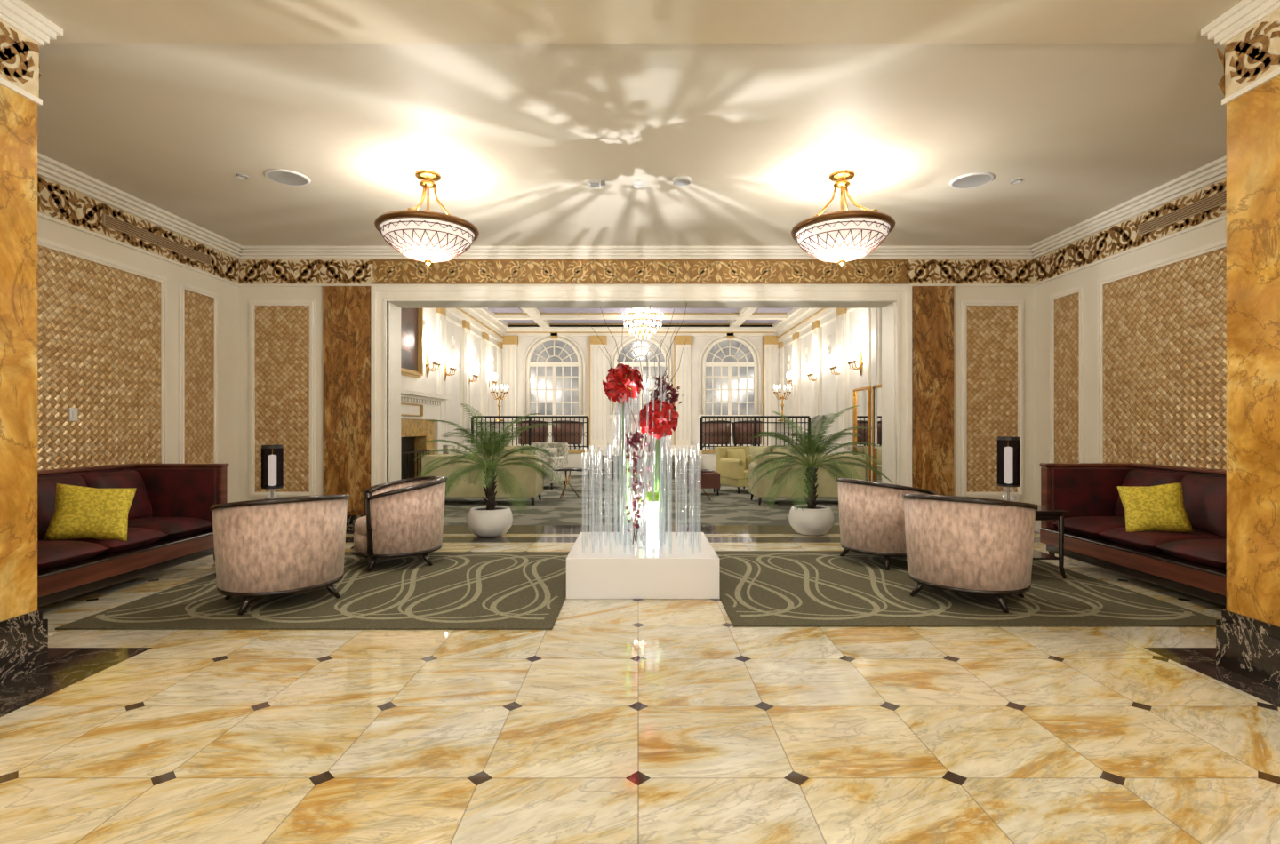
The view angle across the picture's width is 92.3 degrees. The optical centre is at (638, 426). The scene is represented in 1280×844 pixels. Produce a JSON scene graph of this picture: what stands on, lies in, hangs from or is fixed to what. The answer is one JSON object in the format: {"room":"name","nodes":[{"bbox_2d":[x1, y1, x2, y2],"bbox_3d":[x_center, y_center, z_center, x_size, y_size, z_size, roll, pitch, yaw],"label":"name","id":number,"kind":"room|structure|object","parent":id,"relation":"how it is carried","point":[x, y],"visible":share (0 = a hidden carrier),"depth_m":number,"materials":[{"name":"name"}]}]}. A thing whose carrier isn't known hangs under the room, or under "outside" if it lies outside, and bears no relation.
{"room":"hotel lobby","nodes":[
{"label":"hotel lobby","id":0,"kind":"room"},
{"bbox_2d":[37,216,238,503],"bbox_3d":[-5.260,-0.480,2.950,0.120,3.660,10.900,0,0,0],"label":"wall","id":1,"kind":"structure","parent":0,"point":[47,229],"depth_m":6.98,"materials":[{"name":"beige paint"}]},
{"bbox_2d":[37,236,167,470],"bbox_3d":[-5.181,-0.360,5.395,0.037,2.560,2.730,0,0,0],"label":"wall panel","id":2,"kind":"object","parent":1,"relation":"attached to","point":[102,322],"visible":0.59,"depth_m":5.92,"materials":[{"name":"wicker"}]},
{"bbox_2d":[68,408,77,421],"bbox_3d":[-5.178,-0.110,5.640,0.020,0.120,0.080,0,0,0],"label":"light switch","id":3,"kind":"object","parent":2,"relation":"attached to","point":[72,412],"visible":1,"depth_m":5.63,"materials":[{"name":"white plastic"}]},
{"bbox_2d":[37,176,239,283],"bbox_3d":[-5.194,-2.010,5.804,0.012,0.321,4.391,0,0,0],"label":"trim","id":4,"kind":"structure","parent":1,"relation":"attached to","point":[54,200],"depth_m":6.07,"materials":[{"name":"brown metal"}]},
{"bbox_2d":[102,213,211,265],"bbox_3d":[-5.176,-2.005,6.700,0.024,0.110,1.500,0,0,0],"label":"air vent grille","id":5,"kind":"object","parent":1,"relation":"attached to","point":[108,221],"visible":1,"depth_m":6.56,"materials":[{"name":"metal"}]},
{"bbox_2d":[177,281,218,463],"bbox_3d":[-5.181,-0.360,7.270,0.037,2.560,0.640,0,0,0],"label":"wall panel","id":6,"kind":"object","parent":1,"relation":"attached to","point":[197,308],"visible":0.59,"depth_m":7.25,"materials":[{"name":"wicker"}]},
{"bbox_2d":[263,168,310,186],"bbox_3d":[-3.250,-2.302,5.700,0.380,0.016,0.380,0,0,0],"label":"ceiling speaker","id":7,"kind":"object","parent":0,"point":[281,176],"depth_m":5.67},
{"bbox_2d":[400,308,497,444],"bbox_3d":[-4.860,-1.100,14.950,0.120,4.900,13.100,0,0,0],"label":"wall","id":8,"kind":"structure","parent":0,"point":[426,384],"depth_m":16.08,"materials":[{"name":"white paint"}]},
{"bbox_2d":[400,308,423,378],"bbox_3d":[-4.727,-1.875,12.350,0.136,1.650,2.000,0,0,0],"label":"framed painting","id":9,"kind":"object","parent":8,"relation":"attached to","point":[412,319],"visible":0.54,"depth_m":12.90,"materials":[{"name":"paint"}]},
{"bbox_2d":[425,350,441,376],"bbox_3d":[-4.662,-1.410,13.950,0.295,0.581,0.464,0,0,0],"label":"wall sconce","id":10,"kind":"object","parent":8,"relation":"attached to","point":[436,356],"visible":1,"depth_m":13.92,"materials":[{"name":"glass"}]},
{"bbox_2d":[444,357,457,381],"bbox_3d":[-4.662,-1.410,15.200,0.295,0.581,0.464,0,0,0],"label":"wall sconce","id":11,"kind":"object","parent":8,"relation":"attached to","point":[452,361],"visible":0.95,"depth_m":15.17,"materials":[{"name":"glass"}]},
{"bbox_2d":[423,308,508,454],"bbox_3d":[-4.640,-1.100,14.965,0.320,4.900,13.130,0,0,0],"label":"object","id":12,"kind":"structure","parent":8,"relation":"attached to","point":[481,319],"depth_m":17.06,"materials":[{"name":"white paint"}]},
{"bbox_2d":[468,365,479,385],"bbox_3d":[-4.662,-1.410,17.300,0.295,0.581,0.464,0,0,0],"label":"wall sconce","id":13,"kind":"object","parent":8,"relation":"attached to","point":[475,370],"visible":0.91,"depth_m":17.27,"materials":[{"name":"gold metal"}]},
{"bbox_2d":[488,372,497,387],"bbox_3d":[-4.662,-1.410,19.600,0.295,0.581,0.464,0,0,0],"label":"wall sconce","id":14,"kind":"object","parent":8,"relation":"attached to","point":[494,376],"visible":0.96,"depth_m":19.56,"materials":[{"name":"glass"}]},
{"bbox_2d":[587,178,605,188],"bbox_3d":[-0.390,-2.285,5.800,0.160,0.050,0.140,0,0,0],"label":"ceiling spotlight","id":15,"kind":"object","parent":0,"point":[592,182],"depth_m":5.77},
{"bbox_2d":[21,0,1242,246],"bbox_3d":[-0.025,-2.342,2.950,10.550,0.135,10.900,0,0,0],"label":"ceiling","id":16,"kind":"structure","parent":0,"point":[1097,106],"depth_m":4.45,"materials":[{"name":"paint"}]},
{"bbox_2d":[235,174,248,179],"bbox_3d":[-3.650,-2.302,5.670,0.100,0.016,0.100,0,0,0],"label":"recessed light","id":17,"kind":"object","parent":16,"relation":"in","point":[239,176],"visible":1,"depth_m":5.66,"materials":[{"name":"white plastic"}]},
{"bbox_2d":[374,169,479,265],"bbox_3d":[-1.930,-1.893,5.650,0.910,0.835,0.910,0,0,0],"label":"bowl light","id":18,"kind":"object","parent":16,"relation":"hanging from","point":[428,236],"visible":1,"depth_m":5.42,"materials":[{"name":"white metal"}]},
{"bbox_2d":[632,179,643,188],"bbox_3d":[0.000,-2.288,5.800,0.100,0.044,0.100,0,0,0],"label":"smoke detector","id":19,"kind":"object","parent":16,"relation":"attached to","point":[636,183],"visible":1,"depth_m":5.77,"materials":[{"name":"white plastic"}]},
{"bbox_2d":[672,176,691,186],"bbox_3d":[0.410,-2.293,5.750,0.180,0.034,0.180,0,0,0],"label":"smoke detector","id":20,"kind":"object","parent":16,"relation":"attached to","point":[678,180],"visible":1,"depth_m":5.71,"materials":[{"name":"white plastic"}]},
{"bbox_2d":[791,169,895,265],"bbox_3d":[1.870,-1.893,5.650,0.910,0.835,0.910,0,0,-23],"label":"bowl light","id":21,"kind":"object","parent":16,"relation":"hanging from","point":[842,236],"visible":1,"depth_m":5.42,"materials":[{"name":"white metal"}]},
{"bbox_2d":[1009,178,1022,183],"bbox_3d":[3.550,-2.302,5.780,0.100,0.016,0.100,0,0,0],"label":"recessed light","id":22,"kind":"object","parent":16,"relation":"in","point":[1016,180],"visible":1,"depth_m":5.77,"materials":[{"name":"white plastic"}]},
{"bbox_2d":[238,286,1033,503],"bbox_3d":[-0.025,-0.480,8.200,10.350,3.660,0.400,0,0,0],"label":"wall","id":23,"kind":"structure","parent":0,"point":[1026,293],"depth_m":8.00,"materials":[{"name":"beige paint"}]},
{"bbox_2d":[248,300,315,497],"bbox_3d":[-4.625,-0.360,7.981,0.850,2.560,0.037,0,0,0],"label":"wall panel","id":24,"kind":"object","parent":23,"relation":"attached to","point":[282,333],"visible":0.96,"depth_m":7.99,"materials":[{"name":"wicker"}]},
{"bbox_2d":[323,286,370,531],"bbox_3d":[-3.765,-0.232,7.960,0.650,3.165,0.080,0,0,0],"label":"marble pilaster","id":25,"kind":"object","parent":23,"relation":"attached to","point":[347,309],"depth_m":7.94,"materials":[{"name":"stone"}]},
{"bbox_2d":[37,152,1226,287],"bbox_3d":[-0.025,-2.065,5.829,10.366,0.490,4.358,0,0,0],"label":"trim","id":26,"kind":"structure","parent":23,"relation":"attached to","point":[53,171],"depth_m":7.86,"materials":[{"name":"paint"}]},
{"bbox_2d":[238,259,1033,284],"bbox_3d":[-0.048,-2.010,7.994,10.406,0.321,0.012,0,0,0],"label":"frieze","id":27,"kind":"object","parent":23,"relation":"attached to","point":[251,271],"visible":0.98,"depth_m":7.99,"materials":[{"name":"brown metal"}]},
{"bbox_2d":[370,285,911,487],"bbox_3d":[0.045,-0.230,8.158,6.982,3.172,0.485,0,0,0],"label":"door frame","id":28,"kind":"structure","parent":23,"relation":"attached to","point":[385,316],"depth_m":7.95,"materials":[{"name":"paint"}]},
{"bbox_2d":[912,286,953,495],"bbox_3d":[3.815,-0.232,7.960,0.570,3.165,0.080,0,0,0],"label":"marble pilaster","id":29,"kind":"object","parent":23,"relation":"attached to","point":[932,307],"depth_m":7.94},
{"bbox_2d":[960,300,1023,497],"bbox_3d":[4.595,-0.360,7.981,0.810,2.560,0.037,0,0,0],"label":"wall panel","id":30,"kind":"object","parent":23,"relation":"attached to","point":[992,332],"visible":0.98,"depth_m":7.99,"materials":[{"name":"wicker"}]},
{"bbox_2d":[0,475,1279,843],"bbox_3d":[-0.025,1.350,9.500,10.350,0.001,24.000,0,0,0],"label":"floor","id":31,"kind":"structure","parent":0,"point":[623,721],"depth_m":2.79,"materials":[{"name":"brown stone"}]},
{"bbox_2d":[0,0,63,684],"bbox_3d":[-3.895,-0.463,2.950,1.200,3.625,1.150,0,0,0],"label":"marble column","id":32,"kind":"structure","parent":31,"relation":"on","point":[23,629],"depth_m":3.33,"materials":[{"name":"orange stone"}]},
{"bbox_2d":[37,464,229,607],"bbox_3d":[-4.659,0.863,5.200,1.022,0.975,2.120,0,0,0],"label":"velvet sofa","id":33,"kind":"object","parent":31,"relation":"on","point":[170,516],"visible":0.55,"depth_m":5.53,"materials":[{"name":"red fabric"}]},
{"bbox_2d":[43,483,136,542],"bbox_3d":[-4.420,0.700,4.980,0.554,0.492,0.247,0,0,-38],"label":"cushion","id":34,"kind":"object","parent":33,"relation":"on","point":[80,512],"visible":1,"depth_m":4.92,"materials":[{"name":"fabric"}]},
{"bbox_2d":[55,552,569,630],"bbox_3d":[-2.221,1.343,5.315,3.298,0.015,2.470,0,0,0],"label":"rug","id":35,"kind":"object","parent":31,"relation":"on","point":[460,590],"visible":0.77,"depth_m":4.67,"materials":[{"name":"carpet"}]},
{"bbox_2d":[209,495,349,615],"bbox_3d":[-2.745,0.929,4.764,0.938,0.834,0.894,0,0,-42],"label":"tub chair","id":36,"kind":"object","parent":35,"relation":"on","point":[276,547],"visible":1,"depth_m":4.41,"materials":[{"name":"fabric"}]},
{"bbox_2d":[350,476,447,571],"bbox_3d":[-2.361,0.929,6.090,0.894,0.834,0.938,0,0,-26],"label":"tub chair","id":37,"kind":"object","parent":35,"relation":"on","point":[404,517],"visible":1,"depth_m":5.74,"materials":[{"name":"fabric"}]},
{"bbox_3d":[-3.500,1.038,5.750,0.560,0.602,0.560,0,0,0],"label":"side table","id":38,"kind":"object","parent":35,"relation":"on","visible":0},
{"bbox_2d":[260,445,283,498],"bbox_3d":[-3.480,0.457,5.850,0.188,0.560,0.188,0,0,0],"label":"table lamp","id":39,"kind":"object","parent":38,"relation":"on","point":[272,456],"visible":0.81,"depth_m":5.78,"materials":[{"name":"brown metal"}]},
{"bbox_2d":[400,388,450,479],"bbox_3d":[-4.525,0.335,11.900,0.540,2.030,4.100,0,0,0],"label":"fireplace","id":40,"kind":"object","parent":31,"relation":"on","point":[418,408],"visible":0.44,"depth_m":12.68,"materials":[{"name":"stone"}]},
{"bbox_2d":[442,444,477,455],"bbox_3d":[-3.394,0.860,12.607,0.837,0.980,0.878,0,0,27],"label":"patterned armchair","id":41,"kind":"object","parent":31,"relation":"on","point":[448,446],"visible":0.07,"depth_m":12.53,"materials":[{"name":"beige fabric"}]},
{"bbox_2d":[421,454,543,505],"bbox_3d":[-2.722,0.911,10.904,1.992,0.878,0.891,0,0,0],"label":"sofa","id":42,"kind":"object","parent":31,"relation":"on","point":[528,476],"visible":0.52,"depth_m":10.48,"materials":[{"name":"fabric"}]},
{"bbox_2d":[414,403,563,537],"bbox_3d":[-1.848,0.527,7.611,1.809,1.647,1.875,0,0,-18],"label":"potted palm","id":43,"kind":"object","parent":31,"relation":"on","point":[491,520],"visible":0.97,"depth_m":7.44,"materials":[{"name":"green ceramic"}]},
{"bbox_2d":[477,445,531,455],"bbox_3d":[-3.201,0.911,15.196,2.036,0.878,0.891,0,0,0],"label":"sofa","id":44,"kind":"object","parent":31,"relation":"on","point":[513,446],"visible":0.1,"depth_m":15.35,"materials":[{"name":"fabric"}]},
{"bbox_2d":[531,442,568,489],"bbox_3d":[-2.092,0.860,13.596,0.878,0.980,0.837,0,0,17],"label":"patterned armchair","id":45,"kind":"object","parent":31,"relation":"on","point":[559,451],"visible":0.52,"depth_m":13.68,"materials":[{"name":"beige fabric"}]},
{"bbox_2d":[552,467,582,498],"bbox_3d":[-1.350,1.078,11.700,0.560,0.556,0.560,0,0,0],"label":"round side table","id":46,"kind":"object","parent":31,"relation":"on","point":[564,469],"visible":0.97,"depth_m":11.65,"materials":[{"name":"brown wood"}]},
{"bbox_2d":[578,468,607,491],"bbox_3d":[-1.000,1.129,13.000,0.700,0.458,0.700,0,0,0],"label":"round side table","id":47,"kind":"object","parent":31,"relation":"on","point":[583,469],"visible":0.73,"depth_m":12.87,"materials":[{"name":"brown wood"}]},
{"bbox_2d":[508,445,773,479],"bbox_3d":[0.075,1.000,18.645,9.730,0.700,5.690,0,0,0],"label":"platform","id":48,"kind":"object","parent":31,"relation":"on","point":[576,458],"visible":0.39,"depth_m":16.96,"materials":[{"name":"white paint"}]},
{"bbox_2d":[488,421,507,444],"bbox_3d":[-3.950,0.250,17.500,0.480,0.800,0.480,0,0,0],"label":"pedestal","id":49,"kind":"object","parent":48,"relation":"on","point":[500,424],"visible":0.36,"depth_m":17.30,"materials":[{"name":"white paint"}]},
{"bbox_2d":[490,384,508,421],"bbox_3d":[-3.950,-0.670,17.500,0.510,1.040,0.451,0,0,0],"label":"candelabra","id":50,"kind":"object","parent":49,"relation":"on","point":[499,398],"visible":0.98,"depth_m":17.48,"materials":[{"name":"gold metal"}]},
{"bbox_2d":[471,416,589,449],"bbox_3d":[-3.000,0.180,17.080,3.270,0.940,0.070,0,0,0],"label":"iron railing","id":51,"kind":"object","parent":48,"relation":"on","point":[530,418],"visible":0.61,"depth_m":17.07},
{"bbox_2d":[517,420,547,446],"bbox_3d":[-3.146,0.243,18.329,0.938,0.834,0.894,0,0,-10],"label":"tub chair","id":52,"kind":"object","parent":48,"relation":"on","point":[518,424],"visible":0.51,"depth_m":17.97,"materials":[{"name":"leather"}]},
{"bbox_2d":[552,420,583,448],"bbox_3d":[-2.104,0.243,18.279,0.938,0.834,0.894,0,0,10],"label":"tub chair","id":53,"kind":"object","parent":48,"relation":"on","point":[558,424],"visible":0.53,"depth_m":17.92,"materials":[{"name":"leather"}]},
{"bbox_2d":[702,420,729,448],"bbox_3d":[2.304,0.243,18.329,0.938,0.834,0.894,0,0,-10],"label":"tub chair","id":54,"kind":"object","parent":48,"relation":"on","point":[703,424],"visible":0.59,"depth_m":17.96,"materials":[{"name":"leather"}]},
{"bbox_2d":[731,420,762,446],"bbox_3d":[3.254,0.243,18.329,0.938,0.834,0.894,0,0,-10],"label":"tub chair","id":55,"kind":"object","parent":48,"relation":"on","point":[732,424],"visible":0.5,"depth_m":17.98,"materials":[{"name":"leather"}]},
{"bbox_2d":[699,416,810,449],"bbox_3d":[3.250,0.180,17.080,3.070,0.940,0.070,0,0,0],"label":"iron railing","id":56,"kind":"object","parent":48,"relation":"on","point":[755,418],"visible":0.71,"depth_m":17.07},
{"bbox_2d":[772,421,791,446],"bbox_3d":[4.100,0.250,17.500,0.480,0.800,0.480,0,0,0],"label":"pedestal","id":57,"kind":"object","parent":48,"relation":"on","point":[778,424],"visible":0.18,"depth_m":17.30,"materials":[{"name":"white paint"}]},
{"bbox_2d":[773,384,791,421],"bbox_3d":[4.100,-0.670,17.500,0.510,1.040,0.451,0,0,0],"label":"candelabra","id":58,"kind":"object","parent":57,"relation":"on","point":[781,398],"visible":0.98,"depth_m":17.48,"materials":[{"name":"gold metal"}]},
{"bbox_2d":[566,532,719,599],"bbox_3d":[0.035,1.190,5.400,1.200,0.320,1.200,0,0,0],"label":"plinth","id":59,"kind":"object","parent":31,"relation":"on","point":[679,572],"visible":1,"depth_m":4.80,"materials":[{"name":"paint"}]},
{"bbox_2d":[620,491,634,543],"bbox_3d":[-0.095,0.386,5.400,0.132,1.278,0.132,0,0,0],"label":"vase","id":60,"kind":"object","parent":59,"relation":"on","point":[634,492],"visible":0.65,"depth_m":5.38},
{"bbox_2d":[602,363,643,524],"bbox_3d":[-0.131,0.148,5.380,0.360,1.405,0.343,0,0,0],"label":"bouquet","id":61,"kind":"object","parent":60,"relation":"in","point":[613,388],"visible":0.97,"depth_m":5.35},
{"bbox_2d":[591,303,687,545],"bbox_3d":[0.011,-0.012,5.386,0.839,2.077,0.833,0,0,0],"label":"branches","id":62,"kind":"object","parent":59,"relation":"on","point":[633,537],"visible":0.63,"depth_m":5.33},
{"bbox_2d":[584,362,698,553],"bbox_3d":[0.033,0.199,5.389,0.975,1.661,0.897,0,0,0],"label":"cluster","id":63,"kind":"object","parent":59,"relation":"on","point":[660,363],"visible":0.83,"depth_m":5.28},
{"bbox_2d":[640,373,677,514],"bbox_3d":[0.178,0.191,5.446,0.323,1.319,0.270,0,0,0],"label":"orchid","id":64,"kind":"object","parent":63,"relation":"in","point":[653,377],"visible":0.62,"depth_m":5.42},
{"bbox_2d":[637,459,652,548],"bbox_3d":[0.055,0.651,5.200,0.132,0.748,0.132,0,0,0],"label":"vase","id":65,"kind":"object","parent":59,"relation":"on","point":[637,460],"visible":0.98,"depth_m":5.20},
{"bbox_2d":[622,430,646,535],"bbox_3d":[-0.038,0.485,5.208,0.215,0.911,0.189,0,0,40],"label":"orchid","id":66,"kind":"object","parent":65,"relation":"in","point":[636,438],"visible":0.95,"depth_m":5.19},
{"bbox_2d":[649,434,650,490],"bbox_3d":[0.165,0.526,5.350,0.132,0.998,0.132,0,0,0],"label":"vase","id":67,"kind":"object","parent":59,"relation":"on","point":[650,435],"visible":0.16,"depth_m":5.34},
{"bbox_2d":[637,399,679,524],"bbox_3d":[0.175,0.306,5.336,0.358,1.088,0.363,0,0,0],"label":"bouquet","id":68,"kind":"object","parent":67,"relation":"in","point":[665,420],"visible":0.95,"depth_m":5.28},
{"bbox_2d":[644,375,684,434],"bbox_3d":[0.220,-0.183,5.425,0.368,0.539,0.250,0,0,0],"label":"orchid","id":69,"kind":"object","parent":67,"relation":"in","point":[673,395],"visible":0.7,"depth_m":5.41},
{"bbox_2d":[645,491,658,549],"bbox_3d":[0.120,0.795,5.220,0.112,0.470,0.112,0,0,0],"label":"vase","id":70,"kind":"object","parent":59,"relation":"on","point":[652,500],"depth_m":5.17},
{"bbox_2d":[682,469,713,501],"bbox_3d":[1.100,1.078,11.300,0.560,0.556,0.560,0,0,0],"label":"round side table","id":71,"kind":"object","parent":31,"relation":"on","point":[700,471],"visible":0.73,"depth_m":11.25,"materials":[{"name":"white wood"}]},
{"bbox_2d":[687,471,719,495],"bbox_3d":[1.300,1.116,12.301,0.603,0.472,0.601,0,0,0],"label":"ottoman","id":72,"kind":"object","parent":31,"relation":"on","point":[708,480],"visible":0.64,"depth_m":12.00,"materials":[{"name":"leather"}]},
{"bbox_2d":[715,446,755,494],"bbox_3d":[2.151,0.890,12.799,0.814,0.920,0.817,0,0,-29],"label":"armchair","id":73,"kind":"object","parent":31,"relation":"on","point":[731,462],"visible":0.73,"depth_m":12.71,"materials":[{"name":"fabric"}]},
{"bbox_2d":[749,446,823,457],"bbox_3d":[3.499,0.911,14.596,2.036,0.878,0.891,0,0,0],"label":"sofa","id":74,"kind":"object","parent":31,"relation":"on","point":[754,451],"visible":0.12,"depth_m":14.74,"materials":[{"name":"fabric"}]},
{"bbox_2d":[747,454,865,505],"bbox_3d":[2.947,0.911,10.910,1.890,0.878,0.870,0,0,0],"label":"sofa","id":75,"kind":"object","parent":31,"relation":"on","point":[827,487],"visible":0.46,"depth_m":10.48,"materials":[{"name":"fabric"}]},
{"bbox_2d":[745,405,892,535],"bbox_3d":[2.241,0.542,7.707,1.765,1.616,1.773,0,0,30],"label":"potted palm","id":76,"kind":"object","parent":31,"relation":"on","point":[810,519],"visible":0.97,"depth_m":7.53,"materials":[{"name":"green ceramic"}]},
{"bbox_2d":[714,551,1215,627],"bbox_3d":[2.331,1.343,5.370,3.378,0.015,2.460,0,0,0],"label":"rug","id":77,"kind":"object","parent":31,"relation":"on","point":[757,588],"visible":0.75,"depth_m":4.75,"materials":[{"name":"carpet"}]},
{"bbox_2d":[835,478,937,570],"bbox_3d":[2.440,0.929,6.113,0.894,0.834,0.938,0,0,-20],"label":"tub chair","id":78,"kind":"object","parent":77,"relation":"on","point":[872,515],"visible":0.76,"depth_m":5.77,"materials":[{"name":"fabric"}]},
{"bbox_2d":[902,494,1038,613],"bbox_3d":[2.566,0.929,4.814,0.938,0.834,0.894,0,0,42],"label":"tub chair","id":79,"kind":"object","parent":77,"relation":"on","point":[958,544],"visible":1,"depth_m":4.45,"materials":[{"name":"fabric"}]},
{"bbox_2d":[1029,503,1068,579],"bbox_3d":[3.480,1.038,5.650,0.560,0.602,0.560,0,0,0],"label":"side table","id":80,"kind":"object","parent":77,"relation":"on","point":[1043,513],"visible":0.23,"depth_m":5.40,"materials":[{"name":"brown wood"}]},
{"bbox_2d":[996,436,1020,501],"bbox_3d":[3.460,0.417,5.750,0.188,0.640,0.188,0,0,0],"label":"table lamp","id":81,"kind":"object","parent":80,"relation":"on","point":[1008,448],"visible":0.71,"depth_m":5.67,"materials":[{"name":"brown metal"}]},
{"bbox_2d":[1038,463,1226,606],"bbox_3d":[4.609,0.863,5.250,1.022,0.975,2.120,0,0,0],"label":"velvet sofa","id":82,"kind":"object","parent":31,"relation":"on","point":[1194,564],"visible":0.55,"depth_m":5.37,"materials":[{"name":"red fabric"}]},
{"bbox_2d":[1116,482,1193,532],"bbox_3d":[4.400,0.700,5.250,0.492,0.459,0.250,0,0,35],"label":"cushion","id":83,"kind":"object","parent":82,"relation":"on","point":[1157,508],"visible":1,"depth_m":5.19,"materials":[{"name":"fabric"}]},
{"bbox_2d":[1200,0,1279,691],"bbox_3d":[3.825,-0.463,2.950,1.200,3.625,1.150,0,0,0],"label":"marble column","id":84,"kind":"structure","parent":31,"relation":"on","point":[1248,631],"depth_m":3.29,"materials":[{"name":"orange stone"}]},
{"bbox_2d":[488,308,791,328],"bbox_3d":[0.075,-3.520,15.000,9.950,0.260,13.200,0,0,0],"label":"ceiling","id":85,"kind":"structure","parent":0,"point":[734,318],"depth_m":19.20,"materials":[{"name":"white paint"}]},
{"bbox_2d":[622,308,663,339],"bbox_3d":[0.100,-2.785,14.000,0.950,1.570,0.906,0,0,0],"label":"crystal chandelier","id":86,"kind":"object","parent":85,"relation":"hanging from","point":[628,316],"visible":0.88,"depth_m":13.89,"materials":[{"name":"clear glass"}]},
{"bbox_2d":[517,336,762,445],"bbox_3d":[0.075,-1.100,21.560,9.750,4.900,0.120,0,0,0],"label":"wall","id":87,"kind":"structure","parent":0,"point":[613,426],"depth_m":21.50,"materials":[{"name":"white paint"}]},
{"bbox_2d":[521,333,585,415],"bbox_3d":[-2.930,-1.785,21.450,2.200,3.010,0.180,0,0,0],"label":"window","id":88,"kind":"structure","parent":87,"relation":"in","point":[553,369],"depth_m":21.48,"materials":[{"name":"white glass"}]},
{"bbox_2d":[502,323,778,445],"bbox_3d":[0.075,-1.100,21.350,9.750,4.900,0.300,0,0,0],"label":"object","id":89,"kind":"structure","parent":87,"relation":"attached to","point":[597,359],"depth_m":21.38,"materials":[{"name":"white paint"}]},
{"bbox_2d":[609,333,671,418],"bbox_3d":[0.100,-1.785,21.450,2.200,3.010,0.180,0,0,0],"label":"window","id":90,"kind":"structure","parent":87,"relation":"in","point":[651,346],"depth_m":21.45,"materials":[{"name":"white glass"}]},
{"bbox_2d":[698,333,761,418],"bbox_3d":[3.200,-1.785,21.450,2.200,3.010,0.180,0,0,0],"label":"window","id":91,"kind":"structure","parent":87,"relation":"in","point":[729,364],"depth_m":21.49,"materials":[{"name":"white glass"}]},
{"bbox_2d":[783,308,868,455],"bbox_3d":[5.010,-1.100,14.950,0.120,4.900,13.100,0,0,0],"label":"wall","id":92,"kind":"structure","parent":0,"point":[856,380],"depth_m":15.90,"materials":[{"name":"white paint"}]},
{"bbox_2d":[786,371,794,386],"bbox_3d":[4.812,-1.410,19.200,0.295,0.581,0.464,0,0,0],"label":"wall sconce","id":93,"kind":"object","parent":92,"relation":"attached to","point":[789,375],"visible":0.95,"depth_m":19.16,"materials":[{"name":"gold metal"}]},
{"bbox_2d":[806,364,816,381],"bbox_3d":[4.812,-1.410,16.900,0.295,0.581,0.464,0,0,0],"label":"wall sconce","id":94,"kind":"object","parent":92,"relation":"attached to","point":[810,368],"visible":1,"depth_m":16.86,"materials":[{"name":"glass"}]},
{"bbox_2d":[772,308,881,480],"bbox_3d":[4.790,-1.100,14.965,0.320,4.900,13.130,0,0,0],"label":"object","id":95,"kind":"structure","parent":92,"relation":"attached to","point":[800,319],"depth_m":16.49,"materials":[{"name":"white paint"}]},
{"bbox_2d":[852,385,871,480],"bbox_3d":[4.878,0.250,13.400,0.085,2.200,0.960,0,0,0],"label":"wall mirror","id":96,"kind":"object","parent":95,"relation":"attached to","point":[861,415],"visible":0.56,"depth_m":13.32,"materials":[{"name":"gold metal"}]},
{"bbox_2d":[872,384,881,482],"bbox_3d":[4.878,0.250,12.225,0.085,2.200,1.010,0,0,0],"label":"wall mirror","id":97,"kind":"object","parent":95,"relation":"attached to","point":[876,453],"visible":0.24,"depth_m":12.53,"materials":[{"name":"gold metal"}]},
{"bbox_2d":[828,355,839,375],"bbox_3d":[4.812,-1.410,14.900,0.295,0.581,0.464,0,0,0],"label":"wall sconce","id":98,"kind":"object","parent":92,"relation":"attached to","point":[834,360],"visible":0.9,"depth_m":14.86,"materials":[{"name":"gold metal"}]},
{"bbox_2d":[846,348,863,375],"bbox_3d":[4.812,-1.410,13.600,0.295,0.581,0.464,0,0,0],"label":"wall sconce","id":99,"kind":"object","parent":92,"relation":"attached to","point":[852,354],"visible":1,"depth_m":13.57,"materials":[{"name":"glass"}]},
{"bbox_2d":[949,172,995,189],"bbox_3d":[3.130,-2.302,5.770,0.380,0.016,0.380,0,0,0],"label":"ceiling speaker","id":100,"kind":"object","parent":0,"point":[975,180],"depth_m":5.75},
{"bbox_2d":[1033,218,1226,505],"bbox_3d":[5.210,-0.480,2.950,0.120,3.660,10.900,0,0,0],"label":"wall","id":101,"kind":"structure","parent":0,"point":[1214,232],"depth_m":7.05,"materials":[{"name":"beige paint"}]},
{"bbox_2d":[1034,520,1040,532],"bbox_3d":[5.135,1.250,2.750,0.030,0.200,10.500,0,0,0],"label":"baseboard","id":102,"kind":"structure","parent":101,"relation":"attached to","point":[1037,524],"depth_m":7.88,"materials":[{"name":"white paint"}]},
{"bbox_2d":[1049,284,1085,463],"bbox_3d":[5.131,-0.360,7.380,0.037,2.560,0.580,0,0,0],"label":"wall panel","id":103,"kind":"object","parent":101,"relation":"attached to","point":[1067,307],"visible":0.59,"depth_m":7.35,"materials":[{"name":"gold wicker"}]},
{"bbox_2d":[1033,178,1226,283],"bbox_3d":[5.144,-2.010,5.804,0.012,0.321,4.391,0,0,0],"label":"trim","id":104,"kind":"structure","parent":101,"relation":"attached to","point":[1123,236],"depth_m":6.54,"materials":[{"name":"paint"}]},
{"bbox_2d":[1097,238,1226,470],"bbox_3d":[5.131,-0.360,5.450,0.037,2.560,2.840,0,0,0],"label":"wall panel","id":105,"kind":"object","parent":101,"relation":"attached to","point":[1162,324],"visible":0.59,"depth_m":6.00,"materials":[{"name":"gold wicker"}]},
{"bbox_2d":[1137,190,1226,236],"bbox_3d":[5.126,-2.005,5.800,0.024,0.110,1.000,0,0,0],"label":"air vent grille","id":106,"kind":"object","parent":101,"relation":"attached to","point":[1219,199],"visible":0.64,"depth_m":5.77,"materials":[{"name":"metal"}]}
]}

